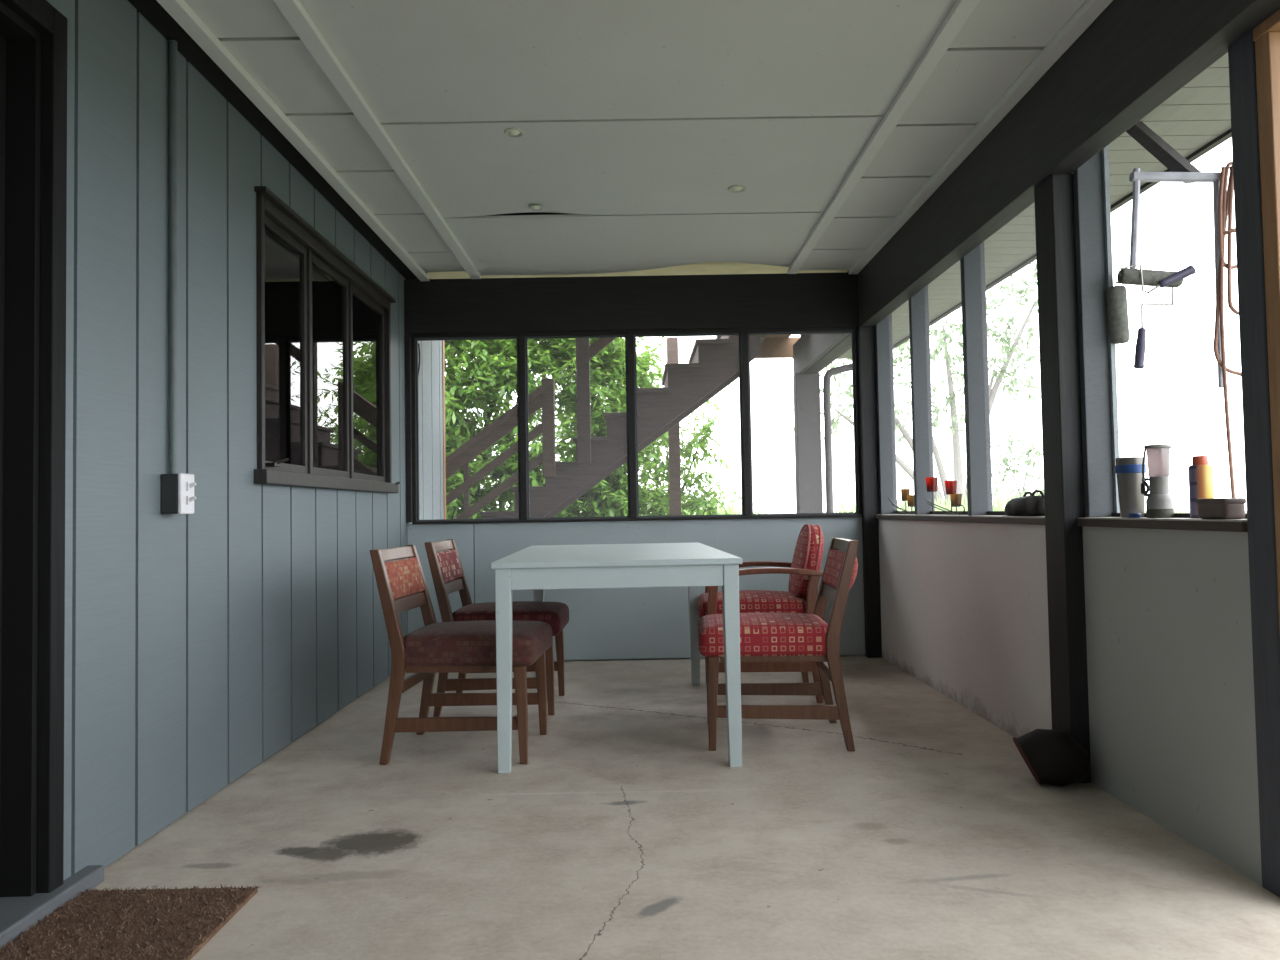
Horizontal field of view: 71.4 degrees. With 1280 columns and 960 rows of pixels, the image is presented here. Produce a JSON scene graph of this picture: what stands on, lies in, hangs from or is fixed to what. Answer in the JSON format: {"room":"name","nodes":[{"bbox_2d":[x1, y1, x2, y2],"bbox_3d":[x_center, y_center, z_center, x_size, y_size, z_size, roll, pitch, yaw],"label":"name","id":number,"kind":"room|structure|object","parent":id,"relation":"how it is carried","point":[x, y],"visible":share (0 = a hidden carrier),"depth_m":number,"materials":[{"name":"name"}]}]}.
{"room":"enclosed porch","nodes":[
{"label":"enclosed porch","id":0,"kind":"room"},
{"bbox_2d":[47,0,443,880],"bbox_3d":[-1.458,-0.209,2.203,0.030,2.720,8.800,-1,-2,0],"label":"wall","id":1,"kind":"structure","parent":0,"point":[201,645],"depth_m":2.82,"materials":[{"name":"blue paint"}]},
{"bbox_2d":[0,0,67,896],"bbox_3d":[-1.503,-0.088,1.688,0.152,2.195,1.055,-1,-2,0],"label":"door","id":2,"kind":"structure","parent":1,"relation":"in","point":[33,33],"depth_m":2.15,"materials":[{"name":"grey paint"}]},
{"bbox_2d":[169,40,176,473],"bbox_3d":[-1.439,-0.687,2.742,0.022,1.351,0.022,-1,-2,0],"label":"conduit","id":3,"kind":"object","parent":1,"relation":"attached to","point":[172,43],"visible":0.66,"depth_m":2.73,"materials":[{"name":"grey metal"}]},
{"bbox_2d":[161,473,195,513],"bbox_3d":[-1.397,0.042,2.712,0.088,0.124,0.084,-1,-2,0],"label":"light switch","id":4,"kind":"object","parent":1,"relation":"attached to","point":[177,490],"visible":1,"depth_m":2.67,"materials":[{"name":"white plastic"}]},
{"bbox_2d":[178,473,193,513],"bbox_3d":[-1.383,0.042,2.712,0.012,0.124,0.084,-1,-2,0],"label":"switch plate","id":5,"kind":"object","parent":4,"relation":"attached to","point":[185,481],"depth_m":2.70,"materials":[{"name":"white plastic"}]},
{"bbox_2d":[156,0,428,280],"bbox_3d":[-1.329,-1.388,1.704,0.055,0.029,7.720,-1,-2,0],"label":"trim","id":6,"kind":"structure","parent":1,"relation":"attached to","point":[180,11],"depth_m":3.22,"materials":[{"name":"white paint"}]},
{"bbox_2d":[254,186,399,492],"bbox_3d":[-1.469,-0.519,4.265,0.156,1.130,1.840,-1,-2,0],"label":"window","id":7,"kind":"structure","parent":1,"relation":"in","point":[324,325],"depth_m":4.05,"materials":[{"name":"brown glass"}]},
{"bbox_2d":[404,333,412,522],"bbox_3d":[-1.442,-0.325,5.569,0.035,1.182,0.080,-1,-2,0],"label":"trim","id":8,"kind":"structure","parent":1,"relation":"attached to","point":[408,381],"depth_m":5.53,"materials":[{"name":"black paint"}]},
{"bbox_2d":[418,343,419,376],"bbox_3d":[-1.461,-0.725,5.800,0.011,0.366,0.220,-1,-2,0],"label":"loose cable","id":9,"kind":"object","parent":1,"relation":"attached to","point":[418,343],"visible":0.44,"depth_m":5.89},
{"bbox_2d":[442,340,445,518],"bbox_3d":[-1.471,-0.057,6.631,0.036,2.720,0.060,-1,-2,0],"label":"trim","id":10,"kind":"structure","parent":1,"relation":"attached to","point":[443,341],"depth_m":6.63,"materials":[{"name":"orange wood"}]},
{"bbox_2d":[427,262,847,278],"bbox_3d":[-0.009,-1.349,6.100,2.740,0.025,1.100,-1,-2,0],"label":"trim","id":11,"kind":"structure","parent":1,"relation":"attached to","point":[710,268],"depth_m":5.79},
{"bbox_2d":[184,0,1085,275],"bbox_3d":[0.018,-1.461,1.711,2.720,0.077,7.720,-1,-2,0],"label":"ceiling","id":12,"kind":"structure","parent":0,"point":[638,119],"depth_m":3.29,"materials":[{"name":"white paint"}]},
{"bbox_2d":[273,0,480,278],"bbox_3d":[-1.006,-1.396,1.695,0.060,0.025,7.700,-1,-2,0],"label":"trim","id":13,"kind":"structure","parent":12,"relation":"attached to","point":[293,11],"depth_m":3.24,"materials":[{"name":"white paint"}]},
{"bbox_2d":[504,128,523,136],"bbox_3d":[-0.491,-1.351,3.471,0.076,0.012,0.076,-1,-2,0],"label":"recessed light","id":14,"kind":"object","parent":12,"relation":"in","point":[511,132],"visible":1,"depth_m":3.46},
{"bbox_2d":[529,205,542,210],"bbox_3d":[-0.506,-1.322,4.331,0.068,0.012,0.068,-1,-2,0],"label":"recessed light","id":15,"kind":"object","parent":12,"relation":"in","point":[532,207],"visible":1,"depth_m":4.32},
{"bbox_2d":[728,185,746,192],"bbox_3d":[0.450,-1.345,4.121,0.088,0.012,0.088,-1,-2,0],"label":"recessed light","id":16,"kind":"object","parent":12,"relation":"in","point":[734,188],"visible":1,"depth_m":4.11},
{"bbox_2d":[787,0,980,273],"bbox_3d":[0.962,-1.430,1.704,0.057,0.025,7.700,-1,-2,0],"label":"trim","id":17,"kind":"structure","parent":12,"relation":"attached to","point":[961,10],"depth_m":3.30,"materials":[{"name":"white paint"}]},
{"bbox_2d":[849,0,1112,273],"bbox_3d":[1.348,-1.434,1.715,0.056,0.029,7.720,-1,-2,0],"label":"trim","id":18,"kind":"structure","parent":12,"relation":"attached to","point":[1090,10],"depth_m":3.31,"materials":[{"name":"white paint"}]},
{"bbox_2d":[800,0,1279,373],"bbox_3d":[1.422,-1.263,2.700,0.090,0.420,9.700,-1,-2,0],"label":"beam","id":19,"kind":"structure","parent":12,"relation":"attached to","point":[1135,55],"depth_m":2.91,"materials":[{"name":"grey paint"}]},
{"bbox_2d":[408,517,864,660],"bbox_3d":[-0.021,0.686,5.570,2.840,0.872,0.060,-1,-2,0],"label":"wall","id":20,"kind":"structure","parent":0,"point":[640,623],"depth_m":5.54,"materials":[{"name":"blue paint"}]},
{"bbox_2d":[404,272,862,523],"bbox_3d":[0.008,-0.512,5.586,2.940,1.530,0.090,-1,-2,0],"label":"window","id":21,"kind":"structure","parent":20,"relation":"in","point":[743,334],"depth_m":5.56,"materials":[{"name":"black paint"}]},
{"bbox_2d":[857,325,881,657],"bbox_3d":[1.431,0.065,5.556,0.095,2.062,0.100,-1,-2,0],"label":"trim","id":22,"kind":"structure","parent":20,"relation":"attached to","point":[866,367],"depth_m":5.51,"materials":[{"name":"grey paint"}]},
{"bbox_2d":[92,656,1279,959],"bbox_3d":[0.020,1.069,2.014,3.220,0.140,8.500,-1,-2,0],"label":"floor","id":23,"kind":"structure","parent":0,"point":[621,835],"depth_m":2.48,"materials":[{"name":"concrete"}]},
{"bbox_2d":[0,865,103,948],"bbox_3d":[-1.484,0.992,1.654,0.213,0.042,1.285,-1,-2,0],"label":"threshold","id":24,"kind":"object","parent":23,"relation":"on","point":[17,914],"visible":0.47,"depth_m":2.08,"materials":[{"name":"grey paint"}]},
{"bbox_2d":[0,884,259,959],"bbox_3d":[-1.159,1.003,1.838,0.463,0.022,0.766,-1,-2,0],"label":"doormat","id":25,"kind":"object","parent":23,"relation":"on","point":[163,923],"visible":1,"depth_m":2.01,"materials":[{"name":"brown carpet"}]},
{"bbox_2d":[370,545,551,764],"bbox_3d":[-0.694,0.664,3.544,0.631,0.800,0.474,-1,-2,3],"label":"dining chair","id":26,"kind":"object","parent":23,"relation":"on","point":[456,646],"visible":0.97,"depth_m":3.33,"materials":[{"name":"red fabric"}]},
{"bbox_2d":[424,539,568,716],"bbox_3d":[-0.678,0.690,4.317,0.631,0.800,0.474,-1,-2,1],"label":"dining chair","id":27,"kind":"object","parent":23,"relation":"on","point":[447,572],"visible":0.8,"depth_m":4.11,"materials":[{"name":"red fabric"}]},
{"bbox_2d":[491,542,741,772],"bbox_3d":[-0.101,0.693,3.988,0.905,0.752,1.600,-1,-2,-2],"label":"dining table","id":28,"kind":"object","parent":23,"relation":"on","point":[537,568],"visible":0.91,"depth_m":3.22,"materials":[{"name":"blue paint"}]},
{"bbox_2d":[698,524,823,702],"bbox_3d":[0.610,0.651,4.512,0.626,0.847,0.602,-1,-2,3],"label":"armchair","id":29,"kind":"object","parent":23,"relation":"on","point":[804,571],"visible":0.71,"depth_m":4.27,"materials":[{"name":"red fabric"}]},
{"bbox_2d":[698,537,858,750],"bbox_3d":[0.562,0.646,3.648,0.644,0.800,0.474,-1,-2,4],"label":"dining chair","id":30,"kind":"object","parent":23,"relation":"on","point":[764,637],"visible":0.95,"depth_m":3.43,"materials":[{"name":"red fabric"}]},
{"bbox_2d":[1013,729,1090,786],"bbox_3d":[1.354,0.919,2.954,0.246,0.179,0.171,-3,-3,42],"label":"coal scuttle","id":31,"kind":"object","parent":23,"relation":"on","point":[1053,757],"visible":1,"depth_m":2.89,"materials":[{"name":"metal"}]},
{"bbox_2d":[837,52,1230,358],"bbox_3d":[1.810,-1.294,3.007,0.690,0.020,10.309,-1,-2,0],"label":"soffit","id":32,"kind":"structure","parent":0,"point":[1199,112],"depth_m":3.51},
{"bbox_2d":[1126,121,1200,182],"bbox_3d":[1.798,-1.142,3.075,0.044,0.319,0.285,-1,-2,-14],"label":"brace","id":33,"kind":"object","parent":32,"relation":"attached to","point":[1162,151],"visible":0.71,"depth_m":3.06,"materials":[{"name":"black wood"}]},
{"bbox_2d":[1129,168,1222,387],"bbox_3d":[1.769,-0.666,2.931,0.316,0.731,0.034,-1,-2,0],"label":"rack","id":34,"kind":"object","parent":33,"relation":"hanging from","point":[1136,176],"visible":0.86,"depth_m":2.93,"materials":[{"name":"grey metal"}]},
{"bbox_2d":[1106,282,1172,368],"bbox_3d":[1.665,-0.516,2.955,0.220,0.294,0.060,-1,-2,0],"label":"paint roller","id":35,"kind":"object","parent":34,"relation":"hanging from","point":[1117,307],"visible":0.97,"depth_m":2.94,"materials":[{"name":"fabric"}]},
{"bbox_2d":[1117,264,1195,293],"bbox_3d":[1.680,-0.653,2.910,0.241,0.098,0.072,-1,-2,0],"label":"paint roller","id":36,"kind":"object","parent":34,"relation":"hanging from","point":[1127,275],"visible":1,"depth_m":2.90,"materials":[{"name":"fabric"}]},
{"bbox_2d":[1213,161,1240,497],"bbox_3d":[1.995,0.049,2.872,0.231,2.186,0.043,-1,-2,0],"label":"extension cord","id":37,"kind":"object","parent":34,"relation":"hanging from","point":[1225,201],"visible":0.64,"depth_m":2.90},
{"bbox_2d":[878,519,1261,884],"bbox_3d":[1.541,0.609,3.819,0.108,0.852,3.335,-1,-2,0],"label":"wall","id":38,"kind":"structure","parent":0,"point":[1172,726],"depth_m":2.74,"materials":[{"name":"grey paint"}]},
{"bbox_2d":[874,326,879,513],"bbox_3d":[1.527,-0.006,5.559,0.100,2.400,0.100,-1,-2,0],"label":"trim","id":39,"kind":"structure","parent":38,"relation":"attached to","point":[874,326],"depth_m":5.52,"materials":[{"name":"grey paint"}]},
{"bbox_2d":[875,313,896,513],"bbox_3d":[1.518,-0.499,5.506,0.100,1.418,0.040,-1,-2,0],"label":"trim","id":40,"kind":"structure","parent":38,"relation":"attached to","point":[886,442],"depth_m":5.48,"materials":[{"name":"blue paint"}]},
{"bbox_2d":[893,242,1005,515],"bbox_3d":[1.524,-0.550,4.317,0.098,1.438,2.340,-1,-2,0],"label":"window","id":41,"kind":"structure","parent":38,"relation":"in","point":[972,265],"depth_m":4.04,"materials":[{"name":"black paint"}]},
{"bbox_2d":[876,514,1044,524],"bbox_3d":[1.530,0.185,4.312,0.141,0.030,2.380,-1,-2,0],"label":"trim","id":42,"kind":"structure","parent":38,"relation":"on","point":[1003,519],"depth_m":3.93,"materials":[{"name":"brown paint"}]},
{"bbox_2d":[888,489,914,513],"bbox_3d":[1.516,0.125,5.134,0.057,0.146,0.425,-1,-2,-3],"label":"candle holder","id":43,"kind":"object","parent":42,"relation":"on","point":[905,493],"visible":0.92,"depth_m":5.07,"materials":[{"name":"glass"}]},
{"bbox_2d":[901,489,909,499],"bbox_3d":[1.520,0.084,5.096,0.052,0.066,0.051,-1,-2,0],"label":"cup","id":44,"kind":"object","parent":43,"relation":"on","point":[904,492],"depth_m":5.08,"materials":[{"name":"brown glass"}]},
{"bbox_2d":[907,495,913,505],"bbox_3d":[1.521,0.115,4.984,0.052,0.062,0.051,-1,-2,0],"label":"cup","id":45,"kind":"object","parent":43,"relation":"on","point":[910,498],"depth_m":4.96,"materials":[{"name":"brown glass"}]},
{"bbox_2d":[925,477,964,514],"bbox_3d":[1.524,0.077,4.458,0.064,0.194,0.435,-1,-2,0],"label":"candle holder","id":46,"kind":"object","parent":42,"relation":"on","point":[931,482],"visible":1,"depth_m":4.34,"materials":[{"name":"glass"}]},
{"bbox_2d":[925,477,937,490],"bbox_3d":[1.521,0.022,4.638,0.062,0.072,0.061,-1,-2,0],"label":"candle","id":47,"kind":"object","parent":46,"relation":"on","point":[931,482],"depth_m":4.61,"materials":[{"name":"red glass"}]},
{"bbox_2d":[945,480,956,493],"bbox_3d":[1.523,0.035,4.357,0.058,0.064,0.057,-1,-2,0],"label":"cup","id":48,"kind":"object","parent":46,"relation":"on","point":[950,486],"depth_m":4.33,"materials":[{"name":"red glass"}]},
{"bbox_2d":[950,494,961,505],"bbox_3d":[1.529,0.096,4.305,0.056,0.058,0.055,-1,-2,0],"label":"cup","id":49,"kind":"object","parent":46,"relation":"on","point":[956,499],"depth_m":4.28,"materials":[{"name":"brown glass"}]},
{"bbox_2d":[1005,490,1044,515],"bbox_3d":[1.522,0.090,3.479,0.094,0.100,0.330,-1,-2,0],"label":"pouch","id":50,"kind":"object","parent":42,"relation":"on","point":[1032,505],"visible":0.81,"depth_m":3.42,"materials":[{"name":"black fabric"}]},
{"bbox_2d":[1034,173,1090,782],"bbox_3d":[1.457,-0.015,3.058,0.080,2.050,0.140,-1,-2,0],"label":"post","id":51,"kind":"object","parent":38,"relation":"attached to","point":[1054,196],"depth_m":3.01,"materials":[{"name":"grey paint"}]},
{"bbox_2d":[1073,150,1113,516],"bbox_3d":[1.528,-0.585,2.992,0.100,1.418,0.030,-1,-2,0],"label":"trim","id":52,"kind":"structure","parent":38,"relation":"attached to","point":[1088,178],"depth_m":2.98,"materials":[{"name":"blue paint"}]},
{"bbox_2d":[1077,517,1247,531],"bbox_3d":[1.536,0.125,2.575,0.141,0.030,0.815,-1,-2,0],"label":"trim","id":53,"kind":"structure","parent":38,"relation":"on","point":[1229,525],"depth_m":2.47,"materials":[{"name":"brown paint"}]},
{"bbox_2d":[1115,457,1145,517],"bbox_3d":[1.534,0.023,2.778,0.086,0.187,0.086,-1,-2,0],"label":"steel tumbler","id":54,"kind":"object","parent":53,"relation":"on","point":[1128,470],"visible":0.79,"depth_m":2.75,"materials":[{"name":"silver metal"}]},
{"bbox_2d":[1128,513,1140,517],"bbox_3d":[1.496,0.108,2.693,0.034,0.014,0.034,-1,-2,0],"label":"cap","id":55,"kind":"object","parent":53,"relation":"on","point":[1130,515],"visible":1,"depth_m":2.68,"materials":[{"name":"blue plastic"}]},
{"bbox_2d":[1141,444,1174,517],"bbox_3d":[1.535,0.003,2.641,0.083,0.218,0.075,-2,-2,23],"label":"lantern","id":56,"kind":"object","parent":53,"relation":"on","point":[1159,502],"visible":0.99,"depth_m":2.62,"materials":[{"name":"grey plastic"}]},
{"bbox_2d":[1188,456,1213,517],"bbox_3d":[1.550,0.020,2.458,0.058,0.172,0.058,-1,-2,0],"label":"spray can","id":57,"kind":"object","parent":53,"relation":"on","point":[1201,485],"visible":0.78,"depth_m":2.44,"materials":[{"name":"yellow metal"}]},
{"bbox_2d":[1196,498,1245,518],"bbox_3d":[1.504,0.074,2.304,0.060,0.054,0.116,-1,-2,0],"label":"tin","id":58,"kind":"object","parent":53,"relation":"on","point":[1208,508],"visible":1,"depth_m":2.26,"materials":[{"name":"silver metal"}]},
{"bbox_2d":[1102,146,1246,518],"bbox_3d":[1.542,-0.684,0.404,0.090,1.438,5.150,-1,-2,0],"label":"window","id":59,"kind":"structure","parent":38,"relation":"in","point":[1105,154],"depth_m":2.96,"materials":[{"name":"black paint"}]},
{"bbox_2d":[1228,30,1279,896],"bbox_3d":[1.531,-0.174,2.134,0.115,2.300,0.087,-1,-2,0],"label":"post","id":60,"kind":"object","parent":38,"relation":"attached to","point":[1241,55],"depth_m":2.12,"materials":[{"name":"paint"}]},
{"bbox_2d":[1253,9,1279,40],"bbox_3d":[1.518,-1.078,1.583,0.114,0.030,1.078,-1,-2,0],"label":"trim","id":61,"kind":"structure","parent":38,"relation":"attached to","point":[1272,23],"depth_m":2.07,"materials":[{"name":"orange wood"}]},
{"bbox_2d":[1255,32,1279,631],"bbox_3d":[1.536,-0.036,2.062,0.110,2.020,0.048,-1,-2,0],"label":"trim","id":62,"kind":"structure","parent":38,"relation":"attached to","point":[1267,48],"depth_m":2.07,"materials":[{"name":"orange wood"}]},
{"bbox_3d":[0.312,-1.653,2.289,3.700,0.190,8.860,-1,-2,0],"label":"roof","id":63,"kind":"structure","parent":0,"visible":0},
{"bbox_2d":[485,212,569,215],"bbox_3d":[0.021,-1.541,1.774,2.710,0.060,7.840,-1,-2,0],"label":"lining","id":64,"kind":"object","parent":63,"relation":"attached to","point":[526,213],"depth_m":4.69,"materials":[{"name":"grey fabric"}]},
{"bbox_2d":[893,129,1231,348],"bbox_3d":[2.167,-1.517,2.962,0.030,0.480,10.200,-1,-2,0],"label":"fascia","id":65,"kind":"object","parent":63,"relation":"attached to","point":[1226,135],"depth_m":4.00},
{"bbox_3d":[-2.846,-0.195,2.203,2.735,2.700,8.910,-1,-2,0],"label":"wall","id":66,"kind":"structure","parent":0,"visible":0},
{"bbox_2d":[128,0,426,279],"bbox_3d":[-1.428,-1.468,1.736,0.190,0.138,7.780,-1,-2,0],"label":"trim","id":67,"kind":"structure","parent":66,"relation":"attached to","point":[152,11],"depth_m":3.28,"materials":[{"name":"paint"}]},
{"label":"outside","id":68,"kind":"structure","parent":0,"visible":0},
{"label":"ground","id":69,"kind":"structure","parent":68,"visible":0},
{"bbox_2d":[445,338,576,518],"bbox_3d":[-2.156,-0.505,9.326,3.377,3.963,1.938,-1,-2,4],"label":"leafy shrub","id":70,"kind":"object","parent":69,"relation":"on","point":[493,369],"visible":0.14,"depth_m":9.01,"materials":[{"name":"green plant"}]},
{"bbox_2d":[446,335,759,518],"bbox_3d":[-0.740,0.048,7.308,3.413,2.649,1.055,-1,-2,0],"label":"staircase","id":71,"kind":"structure","parent":69,"relation":"on","point":[713,365],"depth_m":6.90,"materials":[{"name":"brown wood"}]},
{"bbox_2d":[756,335,799,357],"bbox_3d":[1.193,-1.214,7.365,0.530,0.250,0.950,-1,-2,0],"label":"deck","id":72,"kind":"object","parent":71,"relation":"on","point":[771,346],"visible":0.16,"depth_m":7.79,"materials":[{"name":"orange wood"}]},
{"bbox_2d":[529,337,692,516],"bbox_3d":[-0.442,-0.451,9.555,1.978,3.787,1.594,-1,-2,-11],"label":"leafy shrub","id":73,"kind":"object","parent":69,"relation":"on","point":[606,498],"visible":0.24,"depth_m":9.35,"materials":[{"name":"green plant"}]},
{"bbox_2d":[666,337,680,514],"bbox_3d":[0.312,0.037,7.955,0.100,2.620,0.100,-1,-2,0],"label":"post","id":74,"kind":"object","parent":69,"relation":"on","point":[672,343],"visible":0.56,"depth_m":7.91,"materials":[{"name":"wood"}]},
{"bbox_2d":[616,358,741,515],"bbox_3d":[0.309,-0.013,10.035,1.701,2.928,1.297,-1,-2,0],"label":"leafy shrub","id":75,"kind":"object","parent":69,"relation":"on","point":[693,506],"visible":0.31,"depth_m":9.90,"materials":[{"name":"green plant"}]},
{"bbox_2d":[793,373,822,512],"bbox_3d":[1.427,0.208,7.503,0.240,2.210,0.180,-1,-2,0],"label":"porch post","id":76,"kind":"object","parent":69,"relation":"on","point":[806,387],"visible":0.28,"depth_m":7.45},
{"bbox_2d":[793,334,851,374],"bbox_3d":[1.409,-1.059,6.665,0.170,0.275,2.000,-1,-2,0],"label":"trim","id":77,"kind":"structure","parent":76,"relation":"on","point":[808,349],"depth_m":6.88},
{"bbox_2d":[823,363,851,512],"bbox_3d":[1.826,0.114,7.427,0.552,2.358,0.060,-1,-2,0],"label":"downpipe","id":78,"kind":"object","parent":76,"relation":"attached to","point":[844,368],"visible":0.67,"depth_m":7.42,"materials":[{"name":"grey metal"}]},
{"bbox_2d":[579,484,1189,514],"bbox_3d":[1.503,0.798,13.441,13.586,1.435,3.772,-1,-2,0],"label":"grass","id":79,"kind":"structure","parent":69,"relation":"on","point":[999,506],"depth_m":13.02,"materials":[{"name":"plant"}]},
{"bbox_2d":[788,262,1040,509],"bbox_3d":[5.609,-1.292,16.096,5.831,5.779,2.545,-1,-2,0],"label":"tree","id":80,"kind":"object","parent":69,"relation":"on","point":[1009,350],"visible":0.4,"depth_m":16.17,"materials":[{"name":"plant"}]},
{"bbox_2d":[990,424,1043,497],"bbox_3d":[5.691,0.289,13.167,1.247,2.333,1.089,-2,-2,36],"label":"bush","id":81,"kind":"object","parent":69,"relation":"on","point":[1028,462],"visible":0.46,"depth_m":13.19,"materials":[{"name":"green plant"}]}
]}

